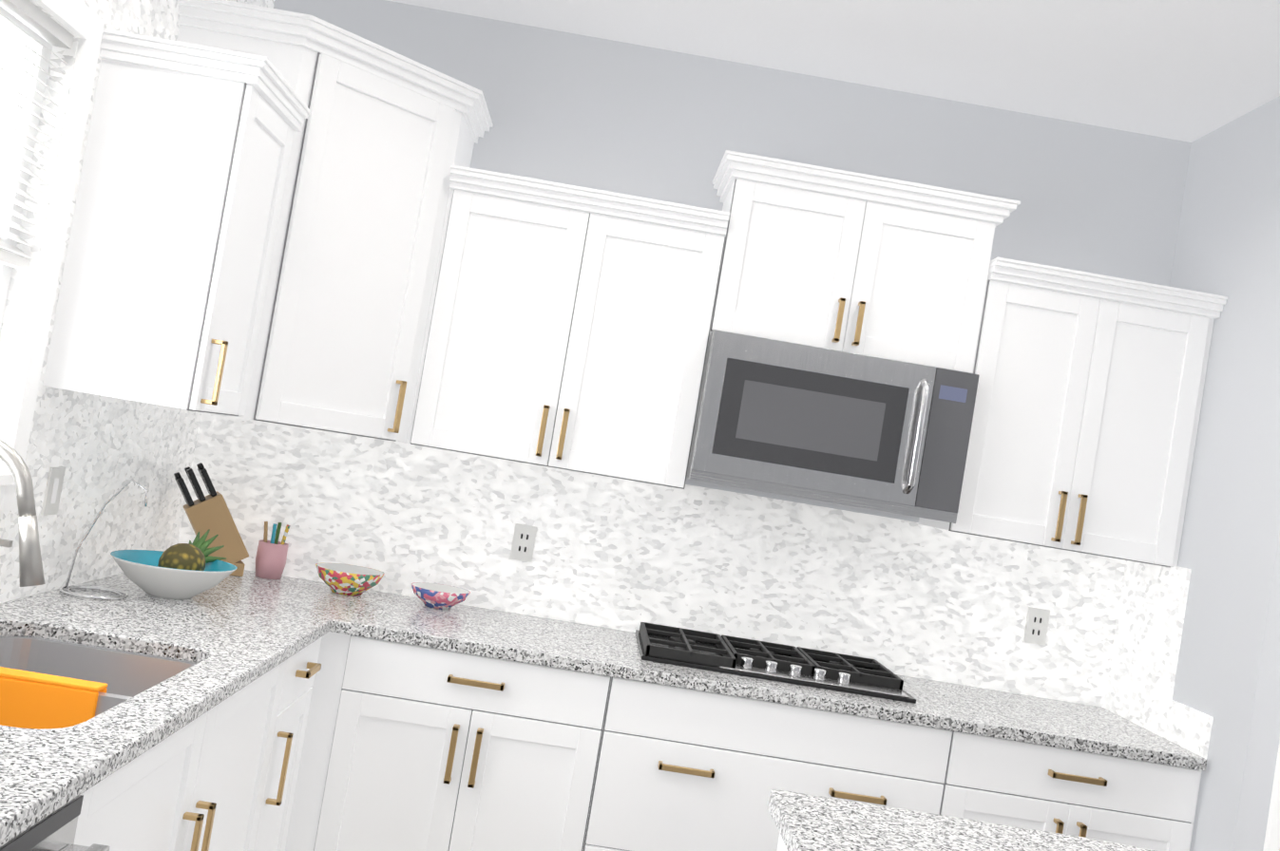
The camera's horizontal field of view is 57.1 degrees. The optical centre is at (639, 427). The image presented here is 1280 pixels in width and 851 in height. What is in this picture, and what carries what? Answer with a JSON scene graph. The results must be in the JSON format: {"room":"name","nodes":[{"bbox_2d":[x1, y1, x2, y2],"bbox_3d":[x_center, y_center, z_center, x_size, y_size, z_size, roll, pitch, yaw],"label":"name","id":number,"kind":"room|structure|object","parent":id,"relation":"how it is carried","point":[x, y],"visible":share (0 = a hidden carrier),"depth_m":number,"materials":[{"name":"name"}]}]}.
{"room":"kitchen","nodes":[
{"label":"kitchen","id":0,"kind":"room"},
{"bbox_2d":[0,0,274,603],"bbox_3d":[-1.312,-0.161,0.087,0.100,2.800,7.550,9,-2,-2],"label":"wall","id":1,"kind":"structure","parent":0,"point":[102,449],"depth_m":2.91,"materials":[{"name":"grey paint"}]},
{"bbox_2d":[0,0,104,512],"bbox_3d":[-1.316,-0.387,2.011,0.129,1.110,1.215,9,-2,-2],"label":"window","id":2,"kind":"structure","parent":1,"relation":"in","point":[83,22],"depth_m":2.55,"materials":[{"name":"white"}]},
{"bbox_2d":[0,0,74,269],"bbox_3d":[-1.274,-0.612,2.018,0.040,0.520,1.065,9,-2,-2],"label":"window blind","id":3,"kind":"object","parent":2,"relation":"attached to","point":[35,19],"visible":1,"depth_m":2.45,"materials":[{"name":"white"}]},
{"bbox_2d":[40,466,65,515],"bbox_3d":[-1.398,0.151,2.804,0.006,0.116,0.072,9,-2,-2],"label":"light switch","id":4,"kind":"object","parent":1,"relation":"attached to","point":[53,490],"visible":1,"depth_m":2.80,"materials":[{"name":"white plastic"}]},
{"bbox_2d":[42,28,310,416],"bbox_3d":[-1.105,-0.463,2.859,0.380,0.822,0.420,9,-2,-2],"label":"upper cabinet","id":5,"kind":"object","parent":1,"relation":"attached to","point":[172,235],"visible":0.96,"depth_m":2.68,"materials":[{"name":"white wood"}]},
{"bbox_2d":[178,0,1191,707],"bbox_3d":[0.100,0.187,3.855,3.040,2.800,0.106,9,-2,-2],"label":"wall","id":6,"kind":"structure","parent":0,"point":[903,595],"depth_m":3.82,"materials":[{"name":"white tile"}]},
{"bbox_2d":[176,0,493,442],"bbox_3d":[-0.921,-0.533,3.408,0.755,1.060,0.755,9,-2,-2],"label":"upper cabinet","id":7,"kind":"object","parent":6,"relation":"attached to","point":[384,139],"visible":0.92,"depth_m":3.23,"materials":[{"name":"white wood"}]},
{"bbox_2d":[509,523,537,562],"bbox_3d":[-0.374,0.370,3.777,0.072,0.116,0.006,9,-2,-2],"label":"electrical outlet","id":8,"kind":"object","parent":6,"relation":"attached to","point":[524,540],"visible":1,"depth_m":3.77,"materials":[{"name":"white plastic"}]},
{"bbox_2d":[406,169,733,489],"bbox_3d":[-0.218,-0.277,3.632,0.827,0.797,0.347,9,-2,-2],"label":"upper cabinet","id":9,"kind":"object","parent":6,"relation":"attached to","point":[570,327],"depth_m":3.46,"materials":[{"name":"white wood"}]},
{"bbox_2d":[714,157,1007,378],"bbox_3d":[0.636,-0.466,3.668,0.797,0.500,0.347,9,-2,-2],"label":"upper cabinet","id":10,"kind":"object","parent":6,"relation":"attached to","point":[824,260],"depth_m":3.50,"materials":[{"name":"white wood"}]},
{"bbox_2d":[686,329,979,523],"bbox_3d":[0.560,0.001,3.590,0.786,0.440,0.464,9,-2,-2],"label":"microwave","id":11,"kind":"object","parent":10,"relation":"attached to","point":[829,426],"visible":0.96,"depth_m":3.40,"materials":[{"name":"silver metal"}]},
{"bbox_2d":[1022,607,1050,646],"bbox_3d":[1.292,0.647,3.831,0.072,0.116,0.006,9,-2,-2],"label":"electrical outlet","id":12,"kind":"object","parent":6,"relation":"attached to","point":[1036,626],"visible":1,"depth_m":3.83,"materials":[{"name":"white plastic"}]},
{"bbox_2d":[918,264,1226,567],"bbox_3d":[1.324,-0.026,3.682,0.702,0.797,0.347,9,-2,-2],"label":"upper cabinet","id":13,"kind":"object","parent":6,"relation":"attached to","point":[1083,432],"depth_m":3.51,"materials":[{"name":"white wood"}]},
{"bbox_2d":[386,0,1279,142],"bbox_3d":[1.134,-1.199,0.202,4.990,0.050,7.950,9,-2,-2],"label":"ceiling","id":14,"kind":"structure","parent":0,"point":[1189,70],"depth_m":3.47,"materials":[{"name":"white paint"}]},
{"bbox_2d":[1103,95,1279,850],"bbox_3d":[2.335,0.535,3.181,1.462,2.800,1.600,9,-2,-2],"label":"wall","id":15,"kind":"structure","parent":0,"point":[1194,664],"depth_m":3.35,"materials":[{"name":"grey paint"}]},
{"bbox_2d":[1262,740,1279,850],"bbox_3d":[1.897,0.764,2.701,0.534,2.177,0.566,9,-2,-2],"label":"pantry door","id":16,"kind":"structure","parent":15,"relation":"in","point":[1271,843],"depth_m":2.94,"materials":[{"name":"white"}]},
{"bbox_3d":[0.670,1.612,0.116,4.990,0.050,7.950,9,-2,-2],"label":"floor","id":17,"kind":"structure","parent":0,"visible":0},
{"bbox_2d":[0,795,110,850],"bbox_3d":[-1.102,0.885,1.300,0.655,0.877,0.622,9,-2,-2],"label":"dishwasher","id":18,"kind":"object","parent":17,"relation":"on","point":[55,831],"visible":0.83,"depth_m":1.56,"materials":[{"name":"grey metal"}]},
{"bbox_2d":[26,636,321,850],"bbox_3d":[-1.206,0.914,2.879,0.619,0.880,0.411,9,-2,-2],"label":"base cabinet","id":19,"kind":"object","parent":17,"relation":"on","point":[222,776],"visible":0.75,"depth_m":2.67,"materials":[{"name":"white wood"}]},
{"bbox_2d":[0,577,342,847],"bbox_3d":[-1.085,0.441,1.909,0.646,0.032,2.340,9,-2,-2],"label":"countertop","id":20,"kind":"structure","parent":19,"relation":"on","point":[230,635],"depth_m":2.47,"materials":[{"name":"stone"}]},
{"bbox_2d":[0,538,13,547],"bbox_3d":[-1.350,0.311,2.431,0.070,0.167,0.040,9,-2,-2],"label":"soap dispenser","id":21,"kind":"object","parent":20,"relation":"on","point":[6,543],"visible":1,"depth_m":2.43,"materials":[{"name":"silver metal"}]},
{"bbox_2d":[0,439,45,587],"bbox_3d":[-1.200,0.209,2.090,0.281,0.398,0.097,9,-2,-2],"label":"faucet","id":22,"kind":"object","parent":20,"relation":"on","point":[30,569],"visible":1,"depth_m":2.10,"materials":[{"name":"silver metal"}]},
{"bbox_2d":[0,636,197,716],"bbox_3d":[-1.118,0.564,2.113,0.460,0.205,0.760,9,-2,-2],"label":"sink","id":23,"kind":"object","parent":20,"relation":"in","point":[124,676],"visible":0.08,"depth_m":2.48,"materials":[{"name":"silver metal"}]},
{"bbox_2d":[0,667,107,729],"bbox_3d":[-1.087,0.528,2.135,0.200,0.150,0.044,9,-2,-2],"label":"tub","id":24,"kind":"object","parent":23,"relation":"hanging from","point":[34,700],"visible":0.67,"depth_m":2.12,"materials":[{"name":"orange plastic"}]},
{"bbox_2d":[59,478,147,600],"bbox_3d":[-1.322,0.266,2.904,0.157,0.292,0.157,9,-2,-2],"label":"wire holder","id":25,"kind":"object","parent":20,"relation":"on","point":[77,595],"visible":1,"depth_m":2.91,"materials":[{"name":"silver metal"}]},
{"bbox_2d":[110,529,237,599],"bbox_3d":[-1.210,0.354,3.063,0.312,0.166,0.327,9,-2,-2],"label":"fruit bowl","id":26,"kind":"object","parent":20,"relation":"on","point":[185,571],"visible":1,"depth_m":3.00,"materials":[{"name":"white ceramic"},{"name":"blue ceramic glaze"},{"name":"pineapple fruit and leaf"}]},
{"bbox_2d":[106,570,1206,771],"bbox_3d":[0.030,0.672,3.451,3.019,0.032,0.670,9,-2,-2],"label":"countertop","id":27,"kind":"structure","parent":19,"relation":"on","point":[375,615],"depth_m":3.26,"materials":[{"name":"stone"}]},
{"bbox_2d":[173,462,248,576],"bbox_3d":[-1.306,0.274,3.575,0.248,0.323,0.100,10,-2,-27],"label":"knife block","id":28,"kind":"object","parent":27,"relation":"on","point":[211,511],"visible":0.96,"depth_m":3.54,"materials":[{"name":"brown wood"}]},
{"bbox_2d":[255,521,290,579],"bbox_3d":[-1.143,0.381,3.658,0.092,0.171,0.092,9,-2,-2],"label":"utensil cup","id":29,"kind":"object","parent":27,"relation":"on","point":[271,557],"visible":1,"depth_m":3.62,"materials":[{"name":"pink ceramic"}]},
{"bbox_2d":[315,562,384,596],"bbox_3d":[-0.892,0.469,3.595,0.210,0.075,0.210,9,-2,-2],"label":"bowl","id":30,"kind":"object","parent":27,"relation":"on","point":[347,580],"visible":1,"depth_m":3.54,"materials":[{"name":"multicoloured ceramic"}]},
{"bbox_2d":[410,582,470,610],"bbox_3d":[-0.617,0.522,3.614,0.184,0.060,0.184,9,-2,-2],"label":"bowl","id":31,"kind":"object","parent":27,"relation":"on","point":[438,597],"visible":1,"depth_m":3.57,"materials":[{"name":"multicoloured ceramic"}]},
{"bbox_2d":[635,622,916,704],"bbox_3d":[0.382,0.693,3.518,0.780,0.044,0.485,9,-2,-2],"label":"cooktop","id":32,"kind":"object","parent":27,"relation":"in","point":[676,646],"visible":1,"depth_m":3.40,"materials":[{"name":"black metal"}]},
{"bbox_2d":[285,631,615,850],"bbox_3d":[-0.548,1.040,3.434,0.789,0.880,0.640,9,-2,-2],"label":"base cabinet","id":33,"kind":"object","parent":17,"relation":"on","point":[409,748],"depth_m":3.13,"materials":[{"name":"white wood"}]},
{"bbox_2d":[777,833,787,850],"bbox_3d":[0.551,1.172,1.814,0.740,0.880,0.509,9,-2,-2],"label":"base cabinet","id":34,"kind":"object","parent":17,"relation":"on","point":[781,846],"visible":0.02,"depth_m":1.95,"materials":[{"name":"white wood"}]},
{"bbox_2d":[767,789,1154,850],"bbox_3d":[0.831,0.727,0.922,1.130,0.032,2.425,9,-2,-2],"label":"countertop","id":35,"kind":"structure","parent":34,"relation":"on","point":[803,822],"depth_m":2.01,"materials":[{"name":"stone"}]},
{"bbox_2d":[589,677,984,850],"bbox_3d":[0.302,1.181,3.462,1.057,0.880,0.640,9,-2,-2],"label":"base cabinet","id":36,"kind":"object","parent":17,"relation":"on","point":[685,770],"depth_m":3.15,"materials":[{"name":"white wood"}]},
{"bbox_2d":[969,736,1202,850],"bbox_3d":[1.108,1.315,3.488,0.700,0.880,0.640,9,-2,-2],"label":"base cabinet","id":37,"kind":"object","parent":17,"relation":"on","point":[1123,801],"depth_m":3.18,"materials":[{"name":"white wood"}]}
]}

